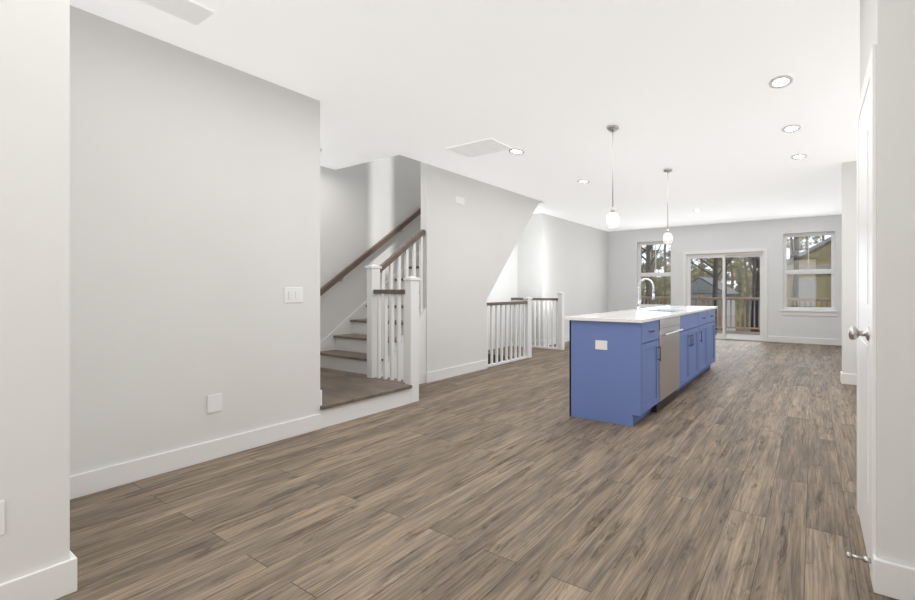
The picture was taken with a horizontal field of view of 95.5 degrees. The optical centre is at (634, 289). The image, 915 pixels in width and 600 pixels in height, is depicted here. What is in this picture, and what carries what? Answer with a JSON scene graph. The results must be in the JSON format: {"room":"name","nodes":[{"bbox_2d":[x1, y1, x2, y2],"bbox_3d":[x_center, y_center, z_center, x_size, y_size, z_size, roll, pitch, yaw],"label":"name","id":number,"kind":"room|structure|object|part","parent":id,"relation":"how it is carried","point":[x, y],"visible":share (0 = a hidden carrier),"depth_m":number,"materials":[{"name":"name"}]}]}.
{"room":"open-plan living area","nodes":[
{"label":"open-plan living area","id":0,"kind":"room"},
{"bbox_2d":[0,0,69,583],"bbox_3d":[-3.396,-0.210,0.542,1.450,2.740,2.700,0,0,25],"label":"wall","id":1,"kind":"structure","parent":0,"point":[35,266],"depth_m":1.39,"materials":[{"name":"paint"}]},
{"bbox_2d":[0,500,4,535],"bbox_3d":[-2.234,0.800,1.306,0.006,0.120,0.070,0,0,25],"label":"outlet","id":2,"kind":"object","parent":1,"relation":"attached to","point":[2,503],"depth_m":1.33,"materials":[{"name":"white plastic"}]},
{"bbox_2d":[0,553,76,599],"bbox_3d":[-2.731,1.095,0.239,0.019,0.130,2.715,0,0,25],"label":"baseboard","id":3,"kind":"structure","parent":1,"relation":"attached to","point":[56,581],"depth_m":1.40,"materials":[{"name":"white wood"}]},
{"bbox_2d":[70,5,319,475],"bbox_3d":[-3.803,-0.210,2.974,1.950,2.740,1.360,0,0,25],"label":"wall","id":4,"kind":"structure","parent":0,"point":[194,214],"depth_m":2.48,"materials":[{"name":"paint"}]},
{"bbox_2d":[207,394,221,413],"bbox_3d":[-2.892,0.780,2.613,0.006,0.120,0.070,0,0,25],"label":"outlet","id":5,"kind":"object","parent":4,"relation":"attached to","point":[214,403],"depth_m":2.61,"materials":[{"name":"white plastic"}]},
{"bbox_2d":[284,287,302,302],"bbox_3d":[-2.703,0.040,3.011,0.011,0.120,0.120,0,0,25],"label":"light switch","id":6,"kind":"object","parent":4,"relation":"attached to","point":[291,294],"depth_m":3.01,"materials":[{"name":"white plastic"}]},
{"bbox_3d":[-2.710,0.040,2.989,0.005,0.060,0.025,0,0,25],"label":"switch rocker","id":7,"kind":"part","parent":6,"relation":"part of","materials":[{"name":"white plastic"}]},
{"bbox_3d":[-2.690,0.040,3.030,0.005,0.060,0.025,0,0,25],"label":"switch rocker","id":8,"kind":"part","parent":6,"relation":"part of","materials":[{"name":"white plastic"}]},
{"bbox_2d":[70,390,321,499],"bbox_3d":[-2.913,1.000,2.552,0.019,0.320,1.350,0,0,25],"label":"baseboard","id":9,"kind":"structure","parent":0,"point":[90,482],"depth_m":2.48,"materials":[{"name":"white wood"}]},
{"bbox_2d":[320,155,517,349],"bbox_3d":[-3.822,-1.640,5.407,0.150,5.600,5.950,0,0,25],"label":"wall","id":10,"kind":"structure","parent":0,"point":[365,207],"depth_m":5.31,"materials":[{"name":"paint"}]},
{"bbox_2d":[70,0,859,231],"bbox_3d":[-0.570,-1.730,4.077,7.270,0.300,11.500,0,0,25],"label":"ceiling","id":11,"kind":"structure","parent":0,"point":[694,101],"depth_m":2.96,"materials":[{"name":"paint"}]},
{"bbox_2d":[139,0,214,24],"bbox_3d":[-2.520,-1.571,2.097,0.257,0.015,0.213,0,0,25],"label":"ceiling vent","id":12,"kind":"object","parent":11,"relation":"in","point":[192,12],"depth_m":2.12,"materials":[{"name":"white metal"}]},
{"bbox_2d":[446,138,511,157],"bbox_3d":[-1.724,-1.571,4.205,0.684,0.015,0.325,0,0,25],"label":"ceiling vent","id":13,"kind":"object","parent":11,"relation":"in","point":[487,146],"depth_m":4.20,"materials":[{"name":"white metal"}]},
{"bbox_2d":[509,148,524,154],"bbox_3d":[-1.342,-1.573,4.304,0.170,0.011,0.183,0,0,25],"label":"recessed light","id":14,"kind":"object","parent":11,"relation":"in","point":[522,152],"depth_m":4.30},
{"bbox_2d":[606,125,619,227],"bbox_3d":[-0.215,-1.092,3.690,0.132,0.974,0.132,0,0,25],"label":"pendant light","id":15,"kind":"object","parent":11,"relation":"hanging from","point":[612,129],"visible":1,"depth_m":3.67,"materials":[{"name":"white glass"}]},
{"bbox_3d":[-0.215,-0.678,3.690,0.132,0.147,0.132,0,0,25],"label":"lamp shade","id":16,"kind":"part","parent":15,"relation":"part of","materials":[{"name":"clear glass"}]},
{"bbox_2d":[512,78,803,210],"bbox_3d":[-0.310,-1.573,5.457,5.006,0.011,5.136,0,0,25],"label":"recessed light","id":17,"kind":"object","parent":11,"relation":"in","point":[781,81],"depth_m":3.71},
{"bbox_2d":[663,169,672,243],"bbox_3d":[0.431,-1.092,4.999,0.132,0.974,0.132,0,0,25],"label":"pendant light","id":18,"kind":"object","parent":11,"relation":"hanging from","point":[668,236],"visible":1,"depth_m":4.98,"materials":[{"name":"white glass"}]},
{"bbox_3d":[0.431,-0.678,4.999,0.132,0.147,0.132,0,0,25],"label":"lamp shade","id":19,"kind":"part","parent":18,"relation":"part of","materials":[{"name":"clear glass"}]},
{"bbox_2d":[769,75,792,88],"bbox_3d":[1.099,-1.573,2.864,0.165,0.011,0.186,0,0,25],"label":"recessed light","id":20,"kind":"object","parent":11,"relation":"in","point":[772,85],"depth_m":2.86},
{"bbox_2d":[782,124,800,132],"bbox_3d":[1.519,-1.573,3.690,0.164,0.011,0.193,0,0,25],"label":"recessed light","id":21,"kind":"object","parent":11,"relation":"in","point":[796,125],"depth_m":3.69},
{"bbox_2d":[791,154,806,159],"bbox_3d":[1.928,-1.573,4.470,0.164,0.011,0.183,0,0,25],"label":"recessed light","id":22,"kind":"object","parent":11,"relation":"in","point":[805,155],"depth_m":4.46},
{"bbox_2d":[56,339,897,599],"bbox_3d":[-0.570,1.260,4.077,7.270,0.200,11.500,0,0,25],"label":"floor","id":23,"kind":"structure","parent":0,"point":[730,473],"depth_m":2.06,"materials":[{"name":"brown wood"}]},
{"bbox_2d":[320,253,425,427],"bbox_3d":[-2.763,-0.329,5.192,1.950,2.977,3.540,0,0,25],"label":"staircase","id":24,"kind":"structure","parent":23,"relation":"on","point":[347,412],"depth_m":4.68,"materials":[{"name":"white wood"}]},
{"bbox_2d":[320,266,418,409],"bbox_3d":[-2.805,-0.155,5.068,1.980,2.310,3.280,0,0,25],"label":"stair treads","id":25,"kind":"object","parent":24,"relation":"on","point":[338,387],"visible":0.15,"depth_m":3.94,"materials":[{"name":"brown wood"}]},
{"bbox_2d":[320,208,564,402],"bbox_3d":[-2.417,-0.225,5.918,1.962,2.769,3.605,0,0,25],"label":"rail","id":26,"kind":"object","parent":24,"relation":"on","point":[377,323],"visible":0.92,"depth_m":4.39,"materials":[{"name":"white wood"}]},
{"bbox_3d":[-3.707,-0.530,5.380,0.082,0.831,0.816,0,0,25],"label":"arm","id":27,"kind":"part","parent":26,"relation":"part of"},
{"bbox_2d":[569,306,717,426],"bbox_3d":[0.319,0.718,4.552,0.776,0.885,2.705,0,0,25],"label":"kitchen island","id":28,"kind":"object","parent":23,"relation":"on","point":[631,367],"depth_m":3.42,"materials":[{"name":"blue wood"}]},
{"bbox_2d":[595,340,607,350],"bbox_3d":[-0.297,0.485,3.350,0.120,0.080,0.005,0,0,25],"label":"outlet plate","id":29,"kind":"object","parent":28,"relation":"attached to","point":[600,345],"depth_m":3.35,"materials":[{"name":"white plastic"}]},
{"bbox_2d":[564,306,715,321],"bbox_3d":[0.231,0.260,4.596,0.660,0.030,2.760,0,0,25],"label":"island countertop","id":30,"kind":"structure","parent":28,"relation":"on","point":[615,316],"depth_m":3.80,"materials":[{"name":"white stone"}]},
{"bbox_2d":[636,278,654,309],"bbox_3d":[0.138,0.049,4.693,0.244,0.393,0.107,0,0,25],"label":"faucet","id":31,"kind":"object","parent":30,"relation":"on","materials":[{"name":"silver metal"}]},
{"bbox_2d":[651,315,683,412],"bbox_3d":[0.343,0.721,3.850,0.138,0.879,0.590,0,0,25],"label":"dishwasher","id":32,"kind":"object","parent":28,"relation":"in","point":[669,329],"depth_m":3.79,"materials":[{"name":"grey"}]},
{"bbox_2d":[421,162,542,371],"bbox_3d":[-2.167,-1.640,5.818,0.120,5.600,2.300,0,0,25],"label":"wall","id":33,"kind":"structure","parent":0,"point":[469,246],"depth_m":5.22,"materials":[{"name":"paint"}]},
{"bbox_2d":[425,360,486,382],"bbox_3d":[-2.394,1.095,5.177,0.019,0.130,0.975,0,0,25],"label":"baseboard","id":34,"kind":"structure","parent":33,"relation":"attached to","point":[441,374],"depth_m":5.10,"materials":[{"name":"white wood"}]},
{"bbox_2d":[456,196,464,204],"bbox_3d":[-2.389,-1.220,5.194,0.006,0.100,0.140,0,0,25],"label":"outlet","id":35,"kind":"object","parent":33,"relation":"attached to","point":[459,200],"depth_m":5.19,"materials":[{"name":"white plastic"}]},
{"bbox_2d":[518,214,533,339],"bbox_3d":[-2.298,-1.640,8.061,0.660,5.600,0.150,0,0,25],"label":"wall","id":36,"kind":"structure","parent":0,"point":[525,243],"depth_m":7.96,"materials":[{"name":"paint"}]},
{"bbox_2d":[534,213,607,339],"bbox_3d":[-1.348,-1.640,9.134,0.150,5.600,2.900,0,0,25],"label":"wall","id":37,"kind":"structure","parent":0,"point":[568,258],"depth_m":8.65,"materials":[{"name":"paint"}]},
{"bbox_2d":[540,335,568,345],"bbox_3d":[-1.308,1.095,9.024,0.015,0.130,2.765,0,0,25],"label":"baseboard","id":38,"kind":"structure","parent":37,"relation":"attached to","point":[566,337],"depth_m":8.00,"materials":[{"name":"white wood"}]},
{"bbox_2d":[608,214,841,338],"bbox_3d":[2.115,-0.210,9.030,6.510,2.740,0.150,0,0,25],"label":"wall","id":39,"kind":"structure","parent":0,"point":[623,267],"depth_m":8.76,"materials":[{"name":"paint"}]},
{"bbox_2d":[638,241,671,306],"bbox_3d":[0.534,-0.400,9.804,0.970,1.680,0.070,0,0,25],"label":"window","id":40,"kind":"structure","parent":39,"relation":"in","point":[656,273],"depth_m":9.82,"materials":[{"name":"clear glass"}]},
{"bbox_2d":[687,252,763,340],"bbox_3d":[2.111,0.145,9.021,1.830,2.030,0.130,0,0,25],"label":"sliding door","id":41,"kind":"structure","parent":39,"relation":"in","point":[754,337],"depth_m":8.97,"materials":[{"name":"white"}]},
{"bbox_2d":[683,248,767,341],"bbox_3d":[2.086,0.107,8.968,1.980,2.105,0.048,0,0,25],"label":"door frame","id":42,"kind":"structure","parent":39,"relation":"attached to","point":[764,250],"depth_m":8.72,"materials":[{"name":"white wood"}]},
{"bbox_2d":[768,336,841,345],"bbox_3d":[3.920,1.095,8.092,2.085,0.130,0.019,0,0,25],"label":"baseboard","id":43,"kind":"structure","parent":39,"relation":"attached to","point":[838,342],"depth_m":8.21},
{"bbox_2d":[780,231,837,315],"bbox_3d":[3.757,-0.344,8.233,1.120,1.793,0.180,0,0,25],"label":"window","id":44,"kind":"structure","parent":39,"relation":"in","point":[831,271],"depth_m":8.24,"materials":[{"name":"clear glass"}]},
{"bbox_2d":[842,161,856,373],"bbox_3d":[2.968,-0.210,4.567,0.840,2.740,0.150,0,0,25],"label":"wall","id":45,"kind":"structure","parent":0,"point":[849,259],"depth_m":4.64,"materials":[{"name":"paint"}]},
{"bbox_2d":[840,371,856,384],"bbox_3d":[2.935,1.095,4.528,0.845,0.130,0.019,0,0,25],"label":"baseboard","id":46,"kind":"structure","parent":45,"relation":"attached to","point":[851,379],"depth_m":4.66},
{"bbox_2d":[860,0,914,567],"bbox_3d":[1.568,-0.210,1.502,1.115,2.740,0.610,0,0,25],"label":"wall","id":47,"kind":"structure","parent":0,"point":[887,27],"depth_m":1.44,"materials":[{"name":"paint"}]},
{"bbox_2d":[846,552,870,563],"bbox_3d":[0.907,1.085,1.541,0.085,0.021,0.022,0,0,25],"label":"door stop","id":48,"kind":"structure","parent":47,"relation":"attached to","point":[863,558],"depth_m":1.54,"materials":[{"name":"silver metal"}]},
{"bbox_2d":[848,81,869,566],"bbox_3d":[1.027,0.142,1.766,0.086,2.025,0.450,0,0,25],"label":"closet door","id":49,"kind":"structure","parent":47,"relation":"in","point":[862,333],"depth_m":1.71,"materials":[{"name":"white wood"}]},
{"bbox_3d":[0.954,0.185,1.623,0.075,0.060,0.060,0,0,25],"label":"knob","id":50,"kind":"part","parent":49,"relation":"part of","materials":[{"name":"silver metal"}]},
{"bbox_2d":[857,44,876,581],"bbox_3d":[1.060,0.100,1.751,0.015,2.120,0.590,0,0,25],"label":"door frame","id":51,"kind":"structure","parent":47,"relation":"attached to","point":[871,73],"depth_m":1.49,"materials":[{"name":"white wood"}]},
{"bbox_2d":[872,554,914,599],"bbox_3d":[1.360,1.095,1.253,0.980,0.130,0.015,0,0,25],"label":"baseboard","id":52,"kind":"structure","parent":47,"relation":"attached to","point":[889,579],"depth_m":1.43,"materials":[{"name":"white wood"}]},
{"label":"outside","id":53,"kind":"structure","parent":0,"visible":0},
{"bbox_2d":[641,235,830,326],"bbox_3d":[10.928,-12.340,20.335,100.000,33.000,28.100,0,0,25],"label":"trees","id":54,"kind":"object","parent":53,"point":[736,264],"depth_m":36.88,"materials":[{"name":"green plant"}]},
{"bbox_2d":[715,330,759,334],"bbox_3d":[2.656,1.300,10.185,8.210,0.160,2.400,0,0,25],"label":"floor","id":55,"kind":"structure","parent":53,"point":[736,332],"depth_m":10.91,"materials":[{"name":"grey wood"}]},
{"bbox_2d":[641,295,830,328],"bbox_3d":[3.146,0.690,11.231,8.210,1.060,0.150,0,0,25],"label":"deck railing","id":56,"kind":"object","parent":55,"relation":"on","point":[749,299],"depth_m":11.23,"materials":[{"name":"brown wood"}]},
{"bbox_3d":[15.848,3.710,30.839,90.000,0.100,50.700,0,0,25],"label":"ground","id":57,"kind":"structure","parent":53,"visible":0},
{"bbox_2d":[641,244,670,303],"bbox_3d":[0.175,-0.163,16.949,3.337,7.657,1.775,0,0,19],"label":"trunk","id":58,"kind":"object","parent":57,"relation":"on","point":[648,256],"depth_m":16.75,"materials":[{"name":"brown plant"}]},
{"bbox_2d":[691,257,731,329],"bbox_3d":[3.611,-0.977,18.433,3.535,9.284,1.499,0,0,22],"label":"trunk","id":59,"kind":"object","parent":57,"relation":"on","point":[715,268],"depth_m":18.01,"materials":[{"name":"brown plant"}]},
{"bbox_2d":[691,279,735,330],"bbox_3d":[6.746,1.360,25.551,11.200,4.600,18.000,0,0,25],"label":"house","id":60,"kind":"structure","parent":57,"relation":"on","point":[702,284],"depth_m":30.72,"materials":[{"name":"grey"}]},
{"bbox_2d":[691,277,737,293],"bbox_3d":[6.328,-0.390,33.146,4.600,1.400,5.400,0,0,25],"label":"roof","id":61,"kind":"structure","parent":60,"relation":"on","point":[707,279],"depth_m":31.38,"materials":[{"name":"grey"}]},
{"bbox_2d":[732,256,759,331],"bbox_3d":[4.861,-0.359,15.601,0.986,8.050,2.200,0,0,-5],"label":"trunk","id":62,"kind":"object","parent":57,"relation":"on","point":[755,286],"depth_m":15.35,"materials":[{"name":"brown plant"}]},
{"bbox_2d":[791,237,798,306],"bbox_3d":[7.143,-1.309,17.298,3.931,9.946,1.246,0,0,31],"label":"trunk","id":63,"kind":"object","parent":57,"relation":"on","point":[796,243],"depth_m":17.41,"materials":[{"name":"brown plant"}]},
{"bbox_2d":[787,241,830,306],"bbox_3d":[12.520,0.260,21.731,7.300,6.800,8.020,0,0,25],"label":"house","id":64,"kind":"structure","parent":57,"relation":"on","point":[820,253],"depth_m":18.89,"materials":[{"name":"beige"}]},
{"bbox_2d":[787,237,830,306],"bbox_3d":[10.800,-0.085,18.059,7.777,6.490,0.070,0,0,25],"label":"trim","id":65,"kind":"structure","parent":64,"relation":"attached to","point":[804,290],"depth_m":19.01,"materials":[{"name":"grey wood"}]}
]}

